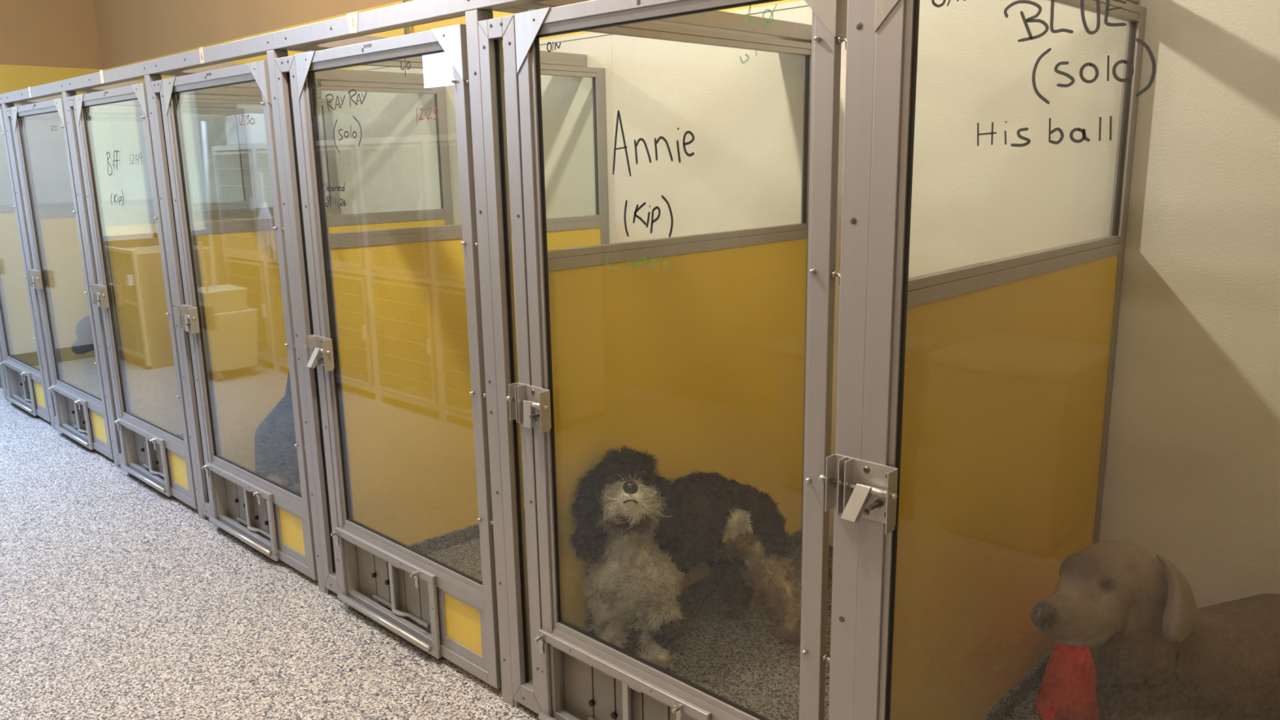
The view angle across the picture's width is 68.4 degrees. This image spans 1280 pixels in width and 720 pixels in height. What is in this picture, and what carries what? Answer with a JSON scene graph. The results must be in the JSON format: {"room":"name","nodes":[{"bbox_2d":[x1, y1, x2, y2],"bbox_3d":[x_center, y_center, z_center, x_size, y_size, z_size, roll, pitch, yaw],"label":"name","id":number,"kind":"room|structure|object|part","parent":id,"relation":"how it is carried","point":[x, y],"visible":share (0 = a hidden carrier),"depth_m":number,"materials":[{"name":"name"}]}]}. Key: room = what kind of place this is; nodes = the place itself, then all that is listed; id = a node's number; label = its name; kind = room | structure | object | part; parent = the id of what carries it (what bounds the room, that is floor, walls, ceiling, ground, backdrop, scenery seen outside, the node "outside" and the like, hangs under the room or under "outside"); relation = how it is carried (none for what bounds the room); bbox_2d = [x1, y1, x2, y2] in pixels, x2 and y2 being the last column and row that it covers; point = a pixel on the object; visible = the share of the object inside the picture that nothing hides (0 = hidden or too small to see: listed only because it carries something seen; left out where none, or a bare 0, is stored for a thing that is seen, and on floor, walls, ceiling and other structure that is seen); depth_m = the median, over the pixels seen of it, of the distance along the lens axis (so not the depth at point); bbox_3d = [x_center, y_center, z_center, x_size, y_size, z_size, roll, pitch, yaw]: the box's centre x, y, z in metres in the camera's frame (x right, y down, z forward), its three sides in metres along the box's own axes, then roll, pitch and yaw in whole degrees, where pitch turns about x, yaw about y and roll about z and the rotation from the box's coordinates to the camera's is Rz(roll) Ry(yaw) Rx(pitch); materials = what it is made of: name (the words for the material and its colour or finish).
{"room":"dog boarding kennel","nodes":[
{"label":"dog boarding kennel","id":0,"kind":"room"},
{"bbox_2d":[0,0,119,355],"bbox_3d":[-5.183,-1.569,7.048,0.100,3.400,2.262,10,17,43],"label":"wall","id":1,"kind":"structure","parent":0,"point":[42,42],"depth_m":7.44,"materials":[{"name":"yellow paint"}]},
{"bbox_2d":[0,386,538,719],"bbox_3d":[-1.902,1.027,3.008,11.012,0.100,4.462,10,17,43],"label":"floor","id":2,"kind":"structure","parent":0,"point":[118,601],"depth_m":3.27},
{"bbox_2d":[0,364,7,399],"bbox_3d":[-4.374,-0.667,6.311,0.050,1.916,0.052,10,17,43],"label":"post","id":3,"kind":"object","parent":2,"relation":"on","point":[1,373],"visible":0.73,"depth_m":6.47,"materials":[{"name":"metal"}]},
{"bbox_2d":[0,284,13,403],"bbox_3d":[-4.316,-0.638,6.237,0.140,1.888,0.074,10,17,43],"label":"post","id":4,"kind":"object","parent":2,"relation":"on","point":[2,352],"visible":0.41,"depth_m":6.33,"materials":[{"name":"metal"}]},
{"bbox_2d":[0,108,50,422],"bbox_3d":[-3.965,-0.586,5.907,0.973,1.867,0.094,10,17,43],"label":"door","id":5,"kind":"structure","parent":4,"relation":"attached to","point":[25,383],"depth_m":5.94,"materials":[{"name":"metal"}]},
{"bbox_3d":[-4.003,0.169,6.176,0.532,0.228,0.008,10,17,43],"label":"slatted panel","id":6,"kind":"part","parent":5,"relation":"part of","materials":[{"name":"metal"}]},
{"bbox_3d":[-3.731,0.227,5.879,0.254,0.198,0.024,10,17,43],"label":"panel","id":7,"kind":"part","parent":5,"relation":"part of","materials":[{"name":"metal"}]},
{"bbox_2d":[1,103,62,433],"bbox_3d":[-3.527,-0.494,5.495,0.140,1.888,0.074,10,17,43],"label":"post","id":8,"kind":"object","parent":2,"relation":"on","point":[12,136],"visible":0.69,"depth_m":5.46,"materials":[{"name":"metal"}]},
{"bbox_2d":[11,97,113,459],"bbox_3d":[-3.165,-0.439,5.155,1.001,1.867,0.094,10,17,43],"label":"door","id":9,"kind":"structure","parent":8,"relation":"attached to","point":[82,415],"depth_m":5.25,"materials":[{"name":"metal"}]},
{"bbox_3d":[-3.481,-0.447,5.422,0.030,0.070,0.017,10,17,43],"label":"lever","id":10,"kind":"part","parent":9,"relation":"part of","materials":[{"name":"metal"}]},
{"bbox_3d":[-3.214,0.314,5.434,0.532,0.228,0.008,10,17,43],"label":"slatted panel","id":11,"kind":"part","parent":9,"relation":"part of","materials":[{"name":"metal"}]},
{"bbox_3d":[-3.163,0.413,5.383,0.186,0.019,0.032,9,16,38],"label":"guide rail","id":12,"kind":"part","parent":9,"relation":"part of","materials":[{"name":"metal"}]},
{"bbox_3d":[-2.931,0.373,5.128,0.282,0.198,0.024,10,17,43],"label":"panel","id":13,"kind":"part","parent":9,"relation":"part of","materials":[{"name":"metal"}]},
{"bbox_2d":[62,91,128,473],"bbox_3d":[-2.717,-0.345,4.734,0.140,1.888,0.074,10,17,43],"label":"post","id":14,"kind":"object","parent":2,"relation":"on","point":[70,100],"visible":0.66,"depth_m":4.70,"materials":[{"name":"metal"}]},
{"bbox_2d":[74,82,197,509],"bbox_3d":[-2.362,-0.292,4.401,0.982,1.867,0.094,10,17,43],"label":"door","id":15,"kind":"structure","parent":14,"relation":"attached to","point":[162,459],"depth_m":4.46,"materials":[{"name":"metal"}]},
{"bbox_3d":[-2.672,-0.299,4.661,0.030,0.070,0.017,10,17,43],"label":"lever","id":16,"kind":"part","parent":15,"relation":"part of","materials":[{"name":"metal"}]},
{"bbox_3d":[-2.472,0.544,4.744,0.145,0.012,0.011,10,17,43],"label":"guide rail","id":17,"kind":"part","parent":15,"relation":"part of","materials":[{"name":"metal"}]},
{"bbox_3d":[-2.404,0.462,4.673,0.532,0.228,0.008,10,17,43],"label":"slatted panel","id":18,"kind":"part","parent":15,"relation":"part of","materials":[{"name":"metal"}]},
{"bbox_3d":[-2.354,0.561,4.622,0.186,0.019,0.032,9,16,38],"label":"guide rail","id":19,"kind":"part","parent":15,"relation":"part of","materials":[{"name":"metal"}]},
{"bbox_3d":[-2.128,0.520,4.373,0.263,0.198,0.024,10,17,43],"label":"panel","id":20,"kind":"part","parent":15,"relation":"part of","materials":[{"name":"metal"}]},
{"bbox_2d":[144,74,217,527],"bbox_3d":[-1.921,-0.200,3.986,0.140,1.888,0.074,10,17,43],"label":"post","id":21,"kind":"object","parent":2,"relation":"on","point":[161,118],"visible":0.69,"depth_m":3.96,"materials":[{"name":"metal"}]},
{"bbox_2d":[162,60,317,580],"bbox_3d":[-1.565,-0.146,3.651,0.986,1.867,0.094,10,17,43],"label":"door","id":22,"kind":"structure","parent":21,"relation":"attached to","point":[272,518],"depth_m":3.69,"materials":[{"name":"metal"}]},
{"bbox_3d":[-1.876,-0.153,3.913,0.030,0.070,0.017,10,17,43],"label":"lever","id":23,"kind":"part","parent":22,"relation":"part of","materials":[{"name":"metal"}]},
{"bbox_3d":[-1.676,0.690,3.996,0.145,0.012,0.011,10,17,43],"label":"guide rail","id":24,"kind":"part","parent":22,"relation":"part of","materials":[{"name":"metal"}]},
{"bbox_3d":[-1.608,0.608,3.925,0.532,0.228,0.008,10,17,43],"label":"slatted panel","id":25,"kind":"part","parent":22,"relation":"part of","materials":[{"name":"metal"}]},
{"bbox_3d":[-1.558,0.707,3.874,0.186,0.019,0.032,9,16,38],"label":"guide rail","id":26,"kind":"part","parent":22,"relation":"part of","materials":[{"name":"metal"}]},
{"bbox_3d":[-1.331,0.666,3.623,0.267,0.198,0.024,10,17,43],"label":"panel","id":27,"kind":"part","parent":22,"relation":"part of","materials":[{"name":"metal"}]},
{"bbox_2d":[0,0,545,106],"bbox_3d":[-1.931,-1.180,3.791,9.102,0.053,0.052,10,17,43],"label":"overhead beam","id":28,"kind":"structure","parent":21,"relation":"on","point":[415,12],"depth_m":3.02,"materials":[{"name":"metal"}]},
{"bbox_2d":[27,86,31,97],"bbox_3d":[-3.204,-1.411,4.968,0.030,0.057,0.022,10,17,43],"label":"label","id":29,"kind":"object","parent":28,"relation":"attached to","point":[29,92],"visible":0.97,"depth_m":4.96,"materials":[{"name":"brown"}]},
{"bbox_2d":[0,104,142,115],"bbox_3d":[-3.884,-1.719,6.483,0.154,0.049,1.210,10,17,43],"label":"cross beam","id":30,"kind":"structure","parent":28,"relation":"attached to","point":[1,107],"depth_m":6.60,"materials":[{"name":"metal"}]},
{"bbox_2d":[99,69,104,83],"bbox_3d":[-2.385,-1.261,4.197,0.038,0.057,0.022,10,17,43],"label":"label","id":31,"kind":"object","parent":28,"relation":"attached to","point":[102,70],"visible":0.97,"depth_m":4.19,"materials":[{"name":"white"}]},
{"bbox_2d":[77,80,321,97],"bbox_3d":[-2.285,-1.427,4.980,0.154,0.049,1.210,10,17,43],"label":"cross beam","id":32,"kind":"structure","parent":28,"relation":"attached to","point":[220,91],"depth_m":4.95,"materials":[{"name":"metal"}]},
{"bbox_2d":[199,46,204,63],"bbox_3d":[-1.597,-1.117,3.457,0.034,0.057,0.022,10,17,43],"label":"label","id":33,"kind":"object","parent":28,"relation":"attached to","point":[201,49],"visible":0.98,"depth_m":3.45,"materials":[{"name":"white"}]},
{"bbox_2d":[162,62,432,84],"bbox_3d":[-1.489,-1.281,4.232,0.154,0.049,1.210,10,17,43],"label":"cross beam","id":34,"kind":"structure","parent":28,"relation":"attached to","point":[332,75],"depth_m":4.33,"materials":[{"name":"metal"}]},
{"bbox_2d":[346,11,359,33],"bbox_3d":[-0.821,-0.975,2.728,0.064,0.057,0.022,10,17,43],"label":"label","id":35,"kind":"object","parent":28,"relation":"attached to","point":[352,17],"visible":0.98,"depth_m":2.72,"materials":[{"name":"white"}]},
{"bbox_2d":[288,35,586,66],"bbox_3d":[-0.690,-1.135,3.481,0.154,0.049,1.210,10,17,43],"label":"cross beam","id":36,"kind":"structure","parent":28,"relation":"attached to","point":[555,58],"depth_m":3.68,"materials":[{"name":"metal"}]},
{"bbox_2d":[494,0,812,41],"bbox_3d":[0.103,-0.990,2.735,0.154,0.049,1.210,10,17,43],"label":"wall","id":37,"kind":"structure","parent":28,"relation":"attached to","point":[716,20],"depth_m":2.80,"materials":[{"name":"paint"}]},
{"bbox_2d":[1124,0,1139,4],"bbox_3d":[0.845,-0.854,2.038,0.082,0.049,1.210,10,17,43],"label":"cross beam","id":38,"kind":"structure","parent":28,"relation":"attached to","point":[1135,2],"depth_m":2.42,"materials":[{"name":"metal"}]},
{"bbox_2d":[266,49,326,593],"bbox_3d":[-1.180,-0.083,3.309,0.050,1.916,0.052,10,17,43],"label":"post","id":39,"kind":"object","parent":2,"relation":"on","point":[272,55],"visible":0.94,"depth_m":3.27,"materials":[{"name":"metal"}]},
{"bbox_2d":[274,55,346,604],"bbox_3d":[-1.122,-0.053,3.235,0.140,1.888,0.074,10,17,43],"label":"post","id":40,"kind":"object","parent":2,"relation":"on","point":[290,110],"visible":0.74,"depth_m":3.21,"materials":[{"name":"metal"}]},
{"bbox_2d":[465,8,514,706],"bbox_3d":[-0.387,0.062,2.564,0.050,1.916,0.052,10,17,43],"label":"post","id":41,"kind":"object","parent":2,"relation":"on","point":[473,17],"visible":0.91,"depth_m":2.52,"materials":[{"name":"metal"}]},
{"bbox_2d":[294,23,502,688],"bbox_3d":[-0.765,-0.002,2.908,0.979,1.867,0.113,9,16,40],"label":"door","id":42,"kind":"structure","parent":41,"relation":"attached to","point":[436,606],"depth_m":2.91,"materials":[{"name":"metal"}]},
{"bbox_3d":[-1.086,-0.007,3.149,0.057,0.067,0.028,-6,13,-21],"label":"lever","id":43,"kind":"part","parent":42,"relation":"part of","materials":[{"name":"metal"}]},
{"bbox_3d":[-0.922,0.747,3.272,0.016,0.016,0.011,10,17,43],"label":"knob","id":44,"kind":"part","parent":42,"relation":"part of","materials":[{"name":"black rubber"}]},
{"bbox_3d":[-0.877,0.836,3.245,0.145,0.012,0.011,10,17,43],"label":"guide rail","id":45,"kind":"part","parent":42,"relation":"part of","materials":[{"name":"metal"}]},
{"bbox_3d":[-0.861,0.758,3.214,0.016,0.016,0.011,10,17,43],"label":"knob","id":46,"kind":"part","parent":42,"relation":"part of","materials":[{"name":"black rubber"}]},
{"bbox_3d":[-0.809,0.754,3.174,0.532,0.228,0.008,10,17,43],"label":"slatted panel","id":47,"kind":"part","parent":42,"relation":"part of","materials":[{"name":"metal"}]},
{"bbox_3d":[-0.759,0.853,3.123,0.186,0.019,0.032,9,16,38],"label":"guide rail","id":48,"kind":"part","parent":42,"relation":"part of","materials":[{"name":"metal"}]},
{"bbox_3d":[-0.535,0.812,2.875,0.259,0.198,0.024,10,17,43],"label":"panel","id":49,"kind":"part","parent":42,"relation":"part of","materials":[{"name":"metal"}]},
{"bbox_2d":[477,14,542,719],"bbox_3d":[-0.329,0.092,2.490,0.140,1.888,0.074,10,17,43],"label":"post","id":50,"kind":"object","parent":2,"relation":"on","point":[526,691],"visible":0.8,"depth_m":2.46,"materials":[{"name":"metal"}]},
{"bbox_2d":[825,0,875,719],"bbox_3d":[0.403,0.211,1.803,0.059,1.916,0.080,10,17,43],"label":"post","id":51,"kind":"object","parent":2,"relation":"on","point":[860,33],"visible":0.53,"depth_m":1.74,"materials":[{"name":"metal"}]},
{"bbox_2d":[506,0,847,719],"bbox_3d":[0.025,0.145,2.156,0.982,1.867,0.094,10,17,43],"label":"door","id":52,"kind":"structure","parent":51,"relation":"attached to","point":[584,676],"depth_m":2.16,"materials":[{"name":"metal"}]},
{"bbox_3d":[-0.290,0.110,2.418,0.144,0.009,0.009,10,17,43],"label":"bolt rod","id":53,"kind":"part","parent":52,"relation":"part of","materials":[{"name":"silver metal"}]},
{"bbox_3d":[-0.284,0.138,2.417,0.030,0.070,0.017,10,17,43],"label":"lever","id":54,"kind":"part","parent":52,"relation":"part of","materials":[{"name":"metal"}]},
{"bbox_3d":[-0.129,0.922,2.533,0.016,0.016,0.011,10,17,43],"label":"knob","id":55,"kind":"part","parent":52,"relation":"part of","materials":[{"name":"black rubber"}]},
{"bbox_3d":[-0.068,0.933,2.475,0.016,0.016,0.011,10,17,43],"label":"knob","id":56,"kind":"part","parent":52,"relation":"part of","materials":[{"name":"black rubber"}]},
{"bbox_3d":[-0.016,0.899,2.429,0.532,0.228,0.008,10,17,43],"label":"slatted panel","id":57,"kind":"part","parent":52,"relation":"part of","materials":[{"name":"metal"}]},
{"bbox_2d":[818,0,1155,719],"bbox_3d":[0.760,0.277,1.478,1.078,1.867,0.113,9,16,40],"label":"door","id":58,"kind":"structure","parent":51,"relation":"attached to","point":[871,483],"depth_m":1.69,"materials":[{"name":"metal"}]},
{"bbox_3d":[0.404,0.266,1.748,0.057,0.067,0.028,-6,13,-21],"label":"lever","id":59,"kind":"part","parent":58,"relation":"part of","materials":[{"name":"metal"}]},
{"bbox_3d":[0.406,0.238,1.764,0.148,0.009,0.009,10,17,43],"label":"bolt rod","id":60,"kind":"part","parent":58,"relation":"part of","materials":[{"name":"silver metal"}]},
{"bbox_3d":[0.777,0.279,1.452,0.978,1.860,0.023,10,17,43],"label":"frame","id":61,"kind":"part","parent":58,"relation":"part of","materials":[{"name":"metal"}]},
{"bbox_2d":[0,373,1045,719],"bbox_3d":[-1.540,0.517,4.718,8.878,0.165,1.187,10,17,43],"label":"floor","id":62,"kind":"structure","parent":0,"point":[745,662],"depth_m":2.70,"materials":[{"name":"grey carpet"}]},
{"bbox_2d":[0,114,154,379],"bbox_3d":[-3.810,-0.792,6.624,0.046,1.802,1.216,10,17,43],"label":"wall","id":63,"kind":"structure","parent":62,"relation":"on","point":[13,282],"depth_m":6.31,"materials":[{"name":"paint"}]},
{"bbox_2d":[71,315,128,412],"bbox_3d":[-2.897,0.041,5.476,0.818,0.601,0.321,4,13,22],"label":"dog","id":64,"kind":"object","parent":62,"relation":"on","point":[84,344],"visible":0.06,"depth_m":5.41},
{"bbox_2d":[20,104,253,398],"bbox_3d":[-2.990,-0.642,5.853,1.221,1.802,0.047,-12,16,-41],"label":"wall","id":65,"kind":"structure","parent":62,"relation":"on","point":[58,230],"depth_m":5.57,"materials":[{"name":"paint"}]},
{"bbox_2d":[14,93,235,108],"bbox_3d":[-3.095,-1.575,5.741,0.154,0.049,1.210,10,17,43],"label":"cross beam","id":66,"kind":"structure","parent":65,"relation":"attached to","point":[49,98],"depth_m":5.75,"materials":[{"name":"metal"}]},
{"bbox_2d":[84,92,340,438],"bbox_3d":[-2.180,-0.494,5.092,1.221,1.802,0.047,-12,16,-41],"label":"wall","id":67,"kind":"structure","parent":62,"relation":"on","point":[131,240],"depth_m":4.82,"materials":[{"name":"paint"}]},
{"bbox_2d":[254,372,301,494],"bbox_3d":[-1.449,0.324,3.989,0.443,0.618,0.350,10,17,43],"label":"dog","id":68,"kind":"object","parent":62,"relation":"on","point":[276,457],"visible":0.23,"depth_m":3.94},
{"bbox_2d":[173,75,453,488],"bbox_3d":[-1.384,-0.348,4.344,1.221,1.802,0.047,-12,16,-41],"label":"wall","id":69,"kind":"structure","parent":62,"relation":"on","point":[237,267],"depth_m":4.09,"materials":[{"name":"paint"}]},
{"bbox_2d":[307,49,608,554],"bbox_3d":[-0.585,-0.202,3.593,1.221,1.802,0.047,-12,16,-41],"label":"wall","id":70,"kind":"structure","parent":62,"relation":"on","point":[398,295],"depth_m":3.41,"materials":[{"name":"paint"}]},
{"bbox_2d":[527,7,811,637],"bbox_3d":[0.176,-0.091,2.870,0.046,1.742,1.216,10,17,43],"label":"wall","id":71,"kind":"structure","parent":62,"relation":"on","point":[689,351],"depth_m":2.83,"materials":[{"name":"paint"}]},
{"bbox_3d":[0.151,-0.637,2.738,0.006,0.546,1.165,10,17,43],"label":"glass pane","id":72,"kind":"part","parent":71,"relation":"part of","materials":[{"name":"glass"}]},
{"bbox_2d":[567,444,801,671],"bbox_3d":[0.146,0.527,2.749,0.790,0.673,0.454,-6,13,-23],"label":"dog","id":73,"kind":"object","parent":62,"relation":"on","point":[656,530],"visible":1,"depth_m":2.58},
{"bbox_2d":[889,0,1146,719],"bbox_3d":[0.892,0.040,2.197,0.046,1.742,1.216,10,17,43],"label":"wall","id":74,"kind":"structure","parent":62,"relation":"on","point":[1010,361],"depth_m":2.15,"materials":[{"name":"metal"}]},
{"bbox_3d":[0.868,-0.505,2.065,0.006,0.546,1.165,10,17,43],"label":"glass pane","id":75,"kind":"part","parent":74,"relation":"part of","materials":[{"name":"glass"}]},
{"bbox_2d":[1035,641,1100,719],"bbox_3d":[1.205,0.722,2.370,0.310,0.324,0.400,10,17,43],"label":"bandana","id":76,"kind":"object","parent":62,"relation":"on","point":[1067,691],"visible":0.17,"depth_m":2.30,"materials":[{"name":"red fabric"}]},
{"bbox_2d":[1031,540,1279,719],"bbox_3d":[1.242,0.648,2.039,1.135,0.643,0.337,-4,12,-12],"label":"dog","id":77,"kind":"object","parent":62,"relation":"on","point":[1155,655],"visible":1,"depth_m":1.90},
{"bbox_2d":[93,0,1279,608],"bbox_3d":[-0.426,-1.042,4.175,11.012,3.400,0.100,10,17,43],"label":"wall","id":78,"kind":"structure","parent":0,"point":[1192,474],"depth_m":2.70,"materials":[{"name":"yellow paint"}]},
{"bbox_2d":[402,0,409,35],"bbox_3d":[-1.200,-1.822,4.630,0.184,0.537,0.064,7,14,33],"label":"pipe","id":79,"kind":"object","parent":78,"relation":"attached to","point":[406,31],"visible":0.02,"depth_m":4.63,"materials":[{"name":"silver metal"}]},
{"bbox_2d":[226,0,808,243],"bbox_3d":[-0.416,-0.464,4.225,10.912,1.849,0.006,10,17,43],"label":"trim","id":80,"kind":"structure","parent":78,"relation":"attached to","point":[797,3],"depth_m":3.79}
]}

